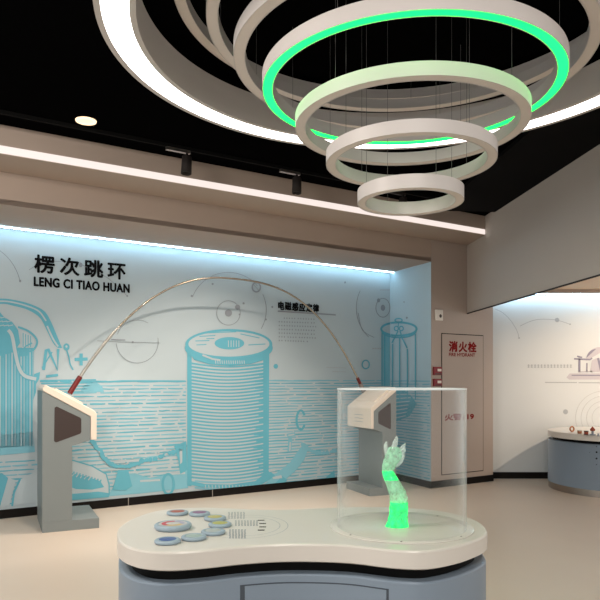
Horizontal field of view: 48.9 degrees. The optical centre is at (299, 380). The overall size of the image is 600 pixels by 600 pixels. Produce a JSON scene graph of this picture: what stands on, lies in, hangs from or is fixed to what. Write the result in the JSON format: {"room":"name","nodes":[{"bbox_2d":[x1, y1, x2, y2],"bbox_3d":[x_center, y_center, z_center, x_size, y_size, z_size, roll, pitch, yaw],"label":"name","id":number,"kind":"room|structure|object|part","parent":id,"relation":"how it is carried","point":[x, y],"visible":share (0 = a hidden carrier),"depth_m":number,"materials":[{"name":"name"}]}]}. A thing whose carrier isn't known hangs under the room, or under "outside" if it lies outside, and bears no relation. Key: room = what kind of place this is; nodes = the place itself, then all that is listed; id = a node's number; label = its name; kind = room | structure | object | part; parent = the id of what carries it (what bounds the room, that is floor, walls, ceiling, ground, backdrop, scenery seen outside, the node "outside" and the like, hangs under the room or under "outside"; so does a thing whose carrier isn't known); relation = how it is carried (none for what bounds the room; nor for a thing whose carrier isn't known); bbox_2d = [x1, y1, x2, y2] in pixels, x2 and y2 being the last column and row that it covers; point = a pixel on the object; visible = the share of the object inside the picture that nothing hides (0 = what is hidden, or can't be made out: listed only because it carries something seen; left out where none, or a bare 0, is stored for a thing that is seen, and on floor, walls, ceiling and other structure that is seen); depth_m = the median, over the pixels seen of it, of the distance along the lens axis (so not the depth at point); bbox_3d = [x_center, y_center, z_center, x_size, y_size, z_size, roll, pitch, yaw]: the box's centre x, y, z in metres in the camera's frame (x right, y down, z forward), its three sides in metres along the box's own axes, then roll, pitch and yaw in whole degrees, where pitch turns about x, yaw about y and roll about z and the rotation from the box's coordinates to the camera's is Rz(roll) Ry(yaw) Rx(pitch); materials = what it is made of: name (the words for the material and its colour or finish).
{"room":"museum","nodes":[
{"label":"museum","id":0,"kind":"room"},
{"bbox_2d":[0,172,430,509],"bbox_3d":[-1.848,-0.350,7.200,8.152,3.580,1.131,0,0,-33],"label":"wall","id":1,"kind":"structure","parent":0,"point":[210,384],"depth_m":7.92,"materials":[{"name":"paint"}]},
{"bbox_2d":[0,475,358,518],"bbox_3d":[-1.905,1.394,7.683,7.717,0.092,0.014,0,0,-33],"label":"baseboard","id":2,"kind":"structure","parent":1,"relation":"attached to","point":[27,511],"depth_m":8.04,"materials":[{"name":"black"}]},
{"bbox_2d":[0,226,393,272],"bbox_3d":[-1.847,-1.595,7.629,7.657,0.008,0.022,0,0,-33],"label":"light","id":3,"kind":"object","parent":1,"relation":"attached to","point":[0,226],"visible":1,"depth_m":7.88,"materials":[{"name":"white"}]},
{"bbox_2d":[0,199,430,272],"bbox_3d":[-1.817,-1.625,7.148,8.148,0.049,1.011,0,0,-33],"label":"trim","id":4,"kind":"structure","parent":1,"relation":"attached to","point":[7,219],"depth_m":7.48,"materials":[{"name":"brown paint"}]},
{"bbox_2d":[0,124,484,244],"bbox_3d":[-0.986,-2.017,6.730,8.278,0.244,0.593,0,0,-33],"label":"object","id":5,"kind":"structure","parent":1,"relation":"attached to","point":[10,136],"depth_m":6.60,"materials":[{"name":"brown paint"}]},
{"bbox_2d":[0,145,484,233],"bbox_3d":[-0.985,-1.930,6.438,7.963,0.062,0.012,0,0,-32],"label":"light strip","id":6,"kind":"object","parent":5,"relation":"attached to","point":[3,149],"visible":1,"depth_m":6.48,"materials":[{"name":"white plastic"}]},
{"bbox_2d":[0,0,599,215],"bbox_3d":[-1.700,-2.190,3.536,10.600,0.100,12.071,0,0,0],"label":"ceiling","id":7,"kind":"structure","parent":0,"point":[57,63],"depth_m":4.41,"materials":[{"name":"black paint"}]},
{"bbox_2d":[75,116,96,124],"bbox_3d":[-1.757,-2.134,5.420,0.168,0.011,0.168,0,0,0],"label":"recessed light","id":8,"kind":"object","parent":7,"relation":"in","point":[82,120],"visible":1,"depth_m":5.41,"materials":[{"name":"white plastic"}]},
{"bbox_2d":[93,0,303,144],"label":"lamp","id":9,"kind":"object","parent":7,"relation":"hanging from","point":[148,55],"depth_m":4.11,"materials":[{"name":"white plastic"}]},
{"bbox_2d":[174,0,229,65],"bbox_3d":[-0.564,-2.090,3.903,0.217,0.099,0.729,0,0,0],"label":"lamp","id":10,"kind":"object","parent":7,"relation":"hanging from","point":[196,26],"depth_m":3.82,"materials":[{"name":"beige"}]},
{"bbox_2d":[0,109,438,198],"bbox_3d":[-0.732,-2.125,6.232,6.975,0.030,0.030,0,0,-32],"label":"track rail","id":11,"kind":"object","parent":7,"relation":"attached to","point":[2,112],"visible":0.69,"depth_m":5.93,"materials":[{"name":"black"}]},
{"bbox_2d":[165,146,191,175],"bbox_3d":[-1.094,-1.996,5.991,0.245,0.226,0.112,0,0,-32],"label":"track spotlight","id":12,"kind":"object","parent":11,"relation":"attached to","point":[186,165],"visible":1,"depth_m":5.99,"materials":[{"name":"metal"}]},
{"bbox_2d":[279,169,301,194],"bbox_3d":[-0.090,-1.996,6.618,0.245,0.226,0.112,0,0,-32],"label":"track spotlight","id":13,"kind":"object","parent":11,"relation":"attached to","point":[296,180],"visible":1,"depth_m":6.62,"materials":[{"name":"metal"}]},
{"bbox_2d":[389,191,406,201],"bbox_3d":[1.097,-1.996,7.359,0.245,0.226,0.112,0,0,-32],"label":"track spotlight","id":14,"kind":"object","parent":11,"relation":"attached to","point":[401,199],"visible":0.51,"depth_m":7.36,"materials":[{"name":"grey metal"}]},
{"bbox_2d":[206,0,235,69],"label":"lamp","id":15,"kind":"object","parent":7,"relation":"hanging from","point":[222,43],"depth_m":3.62,"materials":[{"name":"beige"}]},
{"bbox_2d":[233,0,285,102],"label":"lamp","id":16,"kind":"object","parent":7,"relation":"hanging from","point":[254,14],"depth_m":3.30,"materials":[{"name":"beige metal"}]},
{"bbox_2d":[274,78,311,101],"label":"lamp","id":17,"kind":"object","parent":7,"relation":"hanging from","point":[291,91],"depth_m":4.37,"materials":[{"name":"beige metal"}]},
{"bbox_2d":[276,73,321,89],"bbox_3d":[-0.005,-2.090,4.499,0.306,0.099,0.240,0,0,0],"label":"lamp","id":18,"kind":"object","parent":7,"relation":"hanging from","point":[301,83],"depth_m":4.60,"materials":[{"name":"beige metal"}]},
{"bbox_2d":[175,0,453,98],"bbox_3d":[0.594,-2.042,3.560,2.527,0.001,2.527,0,0,0],"label":"ring light","id":19,"kind":"object","parent":18,"relation":"attached to","point":[181,4],"depth_m":3.83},
{"bbox_2d":[357,17,463,215],"bbox_3d":[0.594,-1.550,3.560,0.566,1.178,0.566,0,0,0],"label":"lamp","id":20,"kind":"object","parent":7,"relation":"hanging from","point":[454,188],"visible":1,"depth_m":3.47,"materials":[{"name":"beige"}]},
{"bbox_2d":[358,188,462,214],"bbox_3d":[0.594,-0.963,3.560,0.557,0.001,0.557,0,0,0],"label":"diffuser","id":21,"kind":"object","parent":20,"relation":"attached to","point":[459,199],"depth_m":3.50,"materials":[{"name":"white plastic"}]},
{"bbox_2d":[343,82,479,98],"bbox_3d":[0.777,-2.090,4.638,0.933,0.099,0.255,0,0,0],"label":"lamp","id":22,"kind":"object","parent":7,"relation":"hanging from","point":[440,89],"depth_m":4.75,"materials":[{"name":"beige metal"}]},
{"bbox_2d":[326,18,497,184],"bbox_3d":[0.594,-1.655,3.560,0.906,0.967,0.906,0,0,0],"label":"lamp","id":23,"kind":"object","parent":7,"relation":"hanging from","point":[480,136],"visible":0.77,"depth_m":3.26,"materials":[{"name":"beige"}]},
{"bbox_2d":[327,132,496,184],"bbox_3d":[0.594,-1.174,3.560,0.897,0.001,0.897,0,0,0],"label":"diffuser","id":24,"kind":"object","parent":23,"relation":"attached to","point":[492,155],"depth_m":3.35,"materials":[{"name":"white plastic"}]},
{"bbox_2d":[322,86,501,111],"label":"lamp","id":25,"kind":"object","parent":7,"relation":"hanging from","point":[478,93],"depth_m":4.56,"materials":[{"name":"beige plastic"}]},
{"bbox_2d":[310,96,514,127],"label":"lamp","id":26,"kind":"object","parent":7,"relation":"hanging from","point":[478,111],"depth_m":4.34,"materials":[{"name":"beige"}]},
{"bbox_2d":[295,0,531,165],"bbox_3d":[0.594,-1.751,3.560,1.240,0.776,1.240,0,0,0],"label":"lamp","id":27,"kind":"object","parent":7,"relation":"hanging from","point":[500,81],"visible":0.87,"depth_m":3.17,"materials":[{"name":"beige"}]},
{"bbox_2d":[296,75,530,164],"bbox_3d":[0.594,-1.365,3.560,1.231,0.001,1.231,0,0,0],"label":"diffuser","id":28,"kind":"object","parent":27,"relation":"attached to","point":[525,109],"depth_m":3.27,"materials":[{"name":"plastic"}]},
{"bbox_2d":[262,0,569,144],"bbox_3d":[0.594,-1.849,3.560,1.594,0.581,1.594,0,0,0],"label":"lamp","id":29,"kind":"object","parent":7,"relation":"hanging from","point":[528,19],"visible":0.81,"depth_m":2.99,"materials":[{"name":"green"}]},
{"bbox_2d":[504,52,553,75],"bbox_3d":[1.466,-2.090,4.253,0.245,0.099,0.309,0,0,0],"label":"lamp","id":30,"kind":"object","parent":7,"relation":"hanging from","point":[518,69],"depth_m":4.35,"materials":[{"name":"beige metal"}]},
{"bbox_2d":[513,56,555,84],"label":"lamp","id":31,"kind":"object","parent":7,"relation":"hanging from","point":[538,72],"depth_m":4.11,"materials":[{"name":"beige metal"}]},
{"bbox_2d":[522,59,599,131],"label":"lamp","id":32,"kind":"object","parent":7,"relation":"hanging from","point":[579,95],"depth_m":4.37,"materials":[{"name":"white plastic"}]},
{"bbox_2d":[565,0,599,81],"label":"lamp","id":33,"kind":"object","parent":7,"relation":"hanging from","point":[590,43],"depth_m":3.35,"materials":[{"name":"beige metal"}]},
{"bbox_2d":[0,479,599,599],"bbox_3d":[0.500,1.490,4.500,15.000,0.100,14.000,0,0,0],"label":"floor","id":34,"kind":"structure","parent":0,"point":[543,542],"depth_m":6.00,"materials":[{"name":"tile"}]},
{"bbox_2d":[37,385,98,532],"bbox_3d":[-2.363,0.739,6.698,0.520,1.402,0.760,0,0,-25],"label":"podium","id":35,"kind":"object","parent":34,"relation":"on","point":[63,421],"visible":1,"depth_m":6.34,"materials":[{"name":"grey paint"}]},
{"bbox_3d":[-2.232,0.414,6.345,0.248,0.342,0.002,0,0,-25],"label":"panel","id":36,"kind":"part","parent":35,"relation":"part of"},
{"bbox_2d":[117,507,486,599],"bbox_3d":[0.011,1.040,2.915,1.624,0.801,0.902,0,0,0],"label":"display table","id":37,"kind":"object","parent":34,"relation":"on","point":[295,554],"visible":0.81,"depth_m":2.59,"materials":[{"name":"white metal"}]},
{"bbox_2d":[154,536,180,545],"bbox_3d":[-0.523,0.632,2.610,0.104,0.015,0.104,0,0,0],"label":"disc","id":38,"kind":"object","parent":37,"relation":"on","point":[168,540],"visible":1,"depth_m":2.59,"materials":[{"name":"plastic"}]},
{"bbox_2d":[154,520,191,531],"bbox_3d":[-0.551,0.628,2.862,0.160,0.024,0.160,0,0,0],"label":"disc","id":39,"kind":"object","parent":37,"relation":"on","point":[167,525],"visible":1,"depth_m":2.82,"materials":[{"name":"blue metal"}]},
{"bbox_2d":[166,509,187,515],"bbox_3d":[-0.588,0.632,3.170,0.104,0.015,0.104,0,0,0],"label":"disc","id":40,"kind":"object","parent":37,"relation":"on","point":[177,512],"visible":1,"depth_m":3.14,"materials":[{"name":"plastic"}]},
{"bbox_2d":[181,533,206,541],"bbox_3d":[-0.430,0.632,2.670,0.102,0.015,0.102,0,0,0],"label":"disc","id":41,"kind":"object","parent":37,"relation":"on","point":[190,537],"visible":1,"depth_m":2.65,"materials":[{"name":"white plastic"}]},
{"bbox_2d":[189,510,209,516],"bbox_3d":[-0.479,0.632,3.146,0.100,0.015,0.100,0,0,0],"label":"disc","id":42,"kind":"object","parent":37,"relation":"on","point":[199,513],"visible":0.99,"depth_m":3.11,"materials":[{"name":"plastic"}]},
{"bbox_2d":[201,528,224,535],"bbox_3d":[-0.364,0.632,2.766,0.102,0.015,0.102,0,0,0],"label":"disc","id":43,"kind":"object","parent":37,"relation":"on","point":[208,531],"visible":0.98,"depth_m":2.74,"materials":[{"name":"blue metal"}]},
{"bbox_2d":[204,515,225,521],"bbox_3d":[-0.392,0.632,3.045,0.102,0.015,0.102,0,0,0],"label":"disc","id":44,"kind":"object","parent":37,"relation":"on","point":[210,518],"visible":0.98,"depth_m":3.02,"materials":[{"name":"yellow plastic"}]},
{"bbox_2d":[208,521,231,527],"bbox_3d":[-0.353,0.632,2.911,0.102,0.015,0.102,0,0,0],"label":"disc","id":45,"kind":"object","parent":37,"relation":"on","point":[214,524],"visible":0.99,"depth_m":2.88,"materials":[{"name":"yellow plastic"}]},
{"bbox_3d":[0.060,1.056,2.569,0.547,0.519,0.060,0,0,5],"label":"door panel","id":46,"kind":"part","parent":37,"relation":"part of","materials":[{"name":"blue paint"}]},
{"bbox_2d":[330,388,473,543],"bbox_3d":[0.444,0.336,2.900,0.624,0.608,0.624,0,0,0],"label":"case","id":47,"kind":"object","parent":37,"relation":"on","point":[423,528],"visible":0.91,"depth_m":2.82,"materials":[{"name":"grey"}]},
{"bbox_2d":[382,438,408,527],"bbox_3d":[0.417,0.438,2.885,0.120,0.396,0.084,0,0,0],"label":"sculpture","id":48,"kind":"object","parent":47,"relation":"in","point":[398,513],"visible":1,"depth_m":2.86,"materials":[{"name":"green"}]},
{"bbox_3d":[0.420,0.481,2.885,0.105,0.097,0.065,0,0,0],"label":"stem","id":49,"kind":"part","parent":48,"relation":"part of","materials":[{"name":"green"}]},
{"bbox_3d":[0.444,0.638,2.900,0.624,0.004,0.624,0,0,0],"label":"plate","id":50,"kind":"part","parent":47,"relation":"part of","materials":[{"name":"grey plastic"}]},
{"bbox_2d":[346,387,395,495],"bbox_3d":[0.921,0.758,8.610,0.382,1.363,0.669,0,0,-22],"label":"podium","id":51,"kind":"object","parent":34,"relation":"on","point":[373,412],"visible":0.88,"depth_m":8.40,"materials":[{"name":"grey paint"}]},
{"bbox_2d":[67,277,365,394],"bbox_3d":[-0.729,-0.522,7.780,3.951,1.378,0.060,0,0,-35],"label":"tube","id":52,"kind":"object","parent":51,"relation":"on","point":[78,379],"visible":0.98,"depth_m":7.34,"materials":[{"name":"beige metal"}]},
{"bbox_2d":[358,383,365,392],"bbox_3d":[0.836,0.094,8.885,0.119,0.146,0.060,0,0,-35],"label":"socket","id":53,"kind":"object","parent":52,"relation":"attached to","point":[360,384],"depth_m":8.86,"materials":[{"name":"grey"}]},
{"bbox_3d":[1.066,0.443,8.312,0.182,0.332,0.002,0,0,-22],"label":"panel","id":54,"kind":"part","parent":51,"relation":"part of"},
{"bbox_2d":[548,427,599,497],"bbox_3d":[4.270,1.055,8.810,1.808,0.770,1.808,0,0,0],"label":"display counter","id":55,"kind":"object","parent":34,"relation":"on","point":[573,458],"depth_m":8.40,"materials":[{"name":"metal"}]},
{"bbox_2d":[548,427,599,441],"bbox_3d":[4.270,0.708,8.810,1.808,0.076,1.808,0,0,0],"label":"countertop","id":56,"kind":"structure","parent":55,"relation":"on","point":[559,432],"depth_m":8.59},
{"bbox_2d":[589,426,595,434],"bbox_3d":[3.617,0.615,8.159,0.072,0.110,0.072,0,0,0],"label":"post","id":57,"kind":"object","parent":55,"relation":"on","point":[592,429],"visible":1,"depth_m":8.15,"materials":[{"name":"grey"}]},
{"bbox_2d":[390,262,430,480],"bbox_3d":[1.558,-0.080,9.323,0.030,3.040,1.026,0,0,-24],"label":"wall","id":58,"kind":"structure","parent":0,"point":[410,288],"depth_m":9.20,"materials":[{"name":"paper"}]},
{"bbox_2d":[396,473,431,488],"bbox_3d":[1.542,1.394,9.307,0.012,0.092,1.034,0,0,-24],"label":"baseboard","id":59,"kind":"structure","parent":58,"relation":"attached to","point":[424,483],"depth_m":9.17,"materials":[{"name":"black"}]},
{"bbox_2d":[431,240,492,480],"bbox_3d":[2.211,-0.350,9.274,1.214,3.580,0.220,0,0,-33],"label":"wall pier","id":60,"kind":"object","parent":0,"point":[448,260],"visible":0.41,"depth_m":9.08,"materials":[{"name":"paint"}]},
{"bbox_2d":[433,367,441,374],"bbox_3d":[1.853,-0.136,8.891,0.148,0.110,0.033,0,0,-33],"label":"button","id":61,"kind":"object","parent":60,"relation":"attached to","point":[436,370],"visible":1,"depth_m":8.87,"materials":[{"name":"red plastic"}]},
{"bbox_2d":[433,379,441,385],"bbox_3d":[1.853,0.020,8.891,0.148,0.099,0.033,0,0,-33],"label":"button","id":62,"kind":"object","parent":60,"relation":"attached to","point":[436,382],"visible":1,"depth_m":8.87,"materials":[{"name":"red plastic"}]},
{"bbox_2d":[435,309,442,320],"bbox_3d":[1.877,-0.888,8.906,0.130,0.145,0.034,0,0,-33],"label":"wall sensor","id":63,"kind":"object","parent":60,"relation":"attached to","point":[438,313],"visible":1,"depth_m":8.89,"materials":[{"name":"beige plastic"}]},
{"bbox_2d":[441,333,482,474],"bbox_3d":[2.265,0.315,9.170,0.825,1.931,0.009,0,0,-33],"label":"door","id":64,"kind":"structure","parent":60,"relation":"attached to","point":[461,354],"depth_m":9.15,"materials":[{"name":"grey metal"}]},
{"bbox_2d":[431,475,493,487],"bbox_3d":[2.273,1.394,9.174,1.218,0.092,0.012,0,0,-33],"label":"baseboard","id":65,"kind":"object","parent":60,"relation":"attached to","point":[487,478],"visible":1,"depth_m":9.15,"materials":[{"name":"black"}]},
{"bbox_2d":[467,144,599,312],"bbox_3d":[2.900,-1.544,3.751,0.050,1.189,11.000,0,0,-6],"label":"wall","id":66,"kind":"structure","parent":0,"point":[548,236],"depth_m":6.98,"materials":[{"name":"grey paint"}]},
{"bbox_2d":[467,274,599,313],"bbox_3d":[2.879,-0.943,3.747,0.016,0.014,10.996,0,0,-6],"label":"trim","id":67,"kind":"structure","parent":66,"relation":"attached to","point":[598,274],"depth_m":6.98,"materials":[{"name":"grey metal"}]},
{"bbox_2d":[543,289,599,292],"bbox_3d":[5.400,-1.335,9.435,5.199,0.150,0.070,0,0,0],"label":"trim","id":68,"kind":"structure","parent":66,"relation":"attached to","point":[553,290],"depth_m":9.40,"materials":[{"name":"brown paint"}]},
{"bbox_2d":[557,276,599,288],"bbox_3d":[5.195,-1.357,3.867,5.610,0.105,11.185,0,0,0],"label":"trim","id":69,"kind":"structure","parent":66,"relation":"attached to","point":[593,283],"depth_m":9.02,"materials":[{"name":"brown wood"}]},
{"bbox_2d":[493,293,599,471],"bbox_3d":[5.265,-0.060,9.808,5.469,3.000,0.125,0,0,0],"label":"wall","id":70,"kind":"structure","parent":0,"point":[546,348],"depth_m":9.75,"materials":[{"name":"white paint"}]},
{"bbox_2d":[493,472,547,478],"bbox_3d":[5.290,1.393,9.743,5.419,0.095,0.012,0,0,0],"label":"baseboard","id":71,"kind":"structure","parent":70,"relation":"attached to","point":[497,475],"depth_m":9.74,"materials":[{"name":"black"}]},
{"bbox_2d":[496,309,599,425],"bbox_3d":[3.951,-0.160,9.746,2.144,1.815,0.002,0,0,0],"label":"print","id":72,"kind":"object","parent":70,"relation":"attached to","point":[548,360],"depth_m":9.75,"materials":[{"name":"grey"}]},
{"bbox_2d":[536,294,599,294],"bbox_3d":[5.155,-1.270,9.658,4.689,0.009,0.035,0,0,0],"label":"light","id":73,"kind":"object","parent":70,"relation":"attached to","point":[536,294],"visible":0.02,"depth_m":9.66,"materials":[{"name":"white"}]}
]}

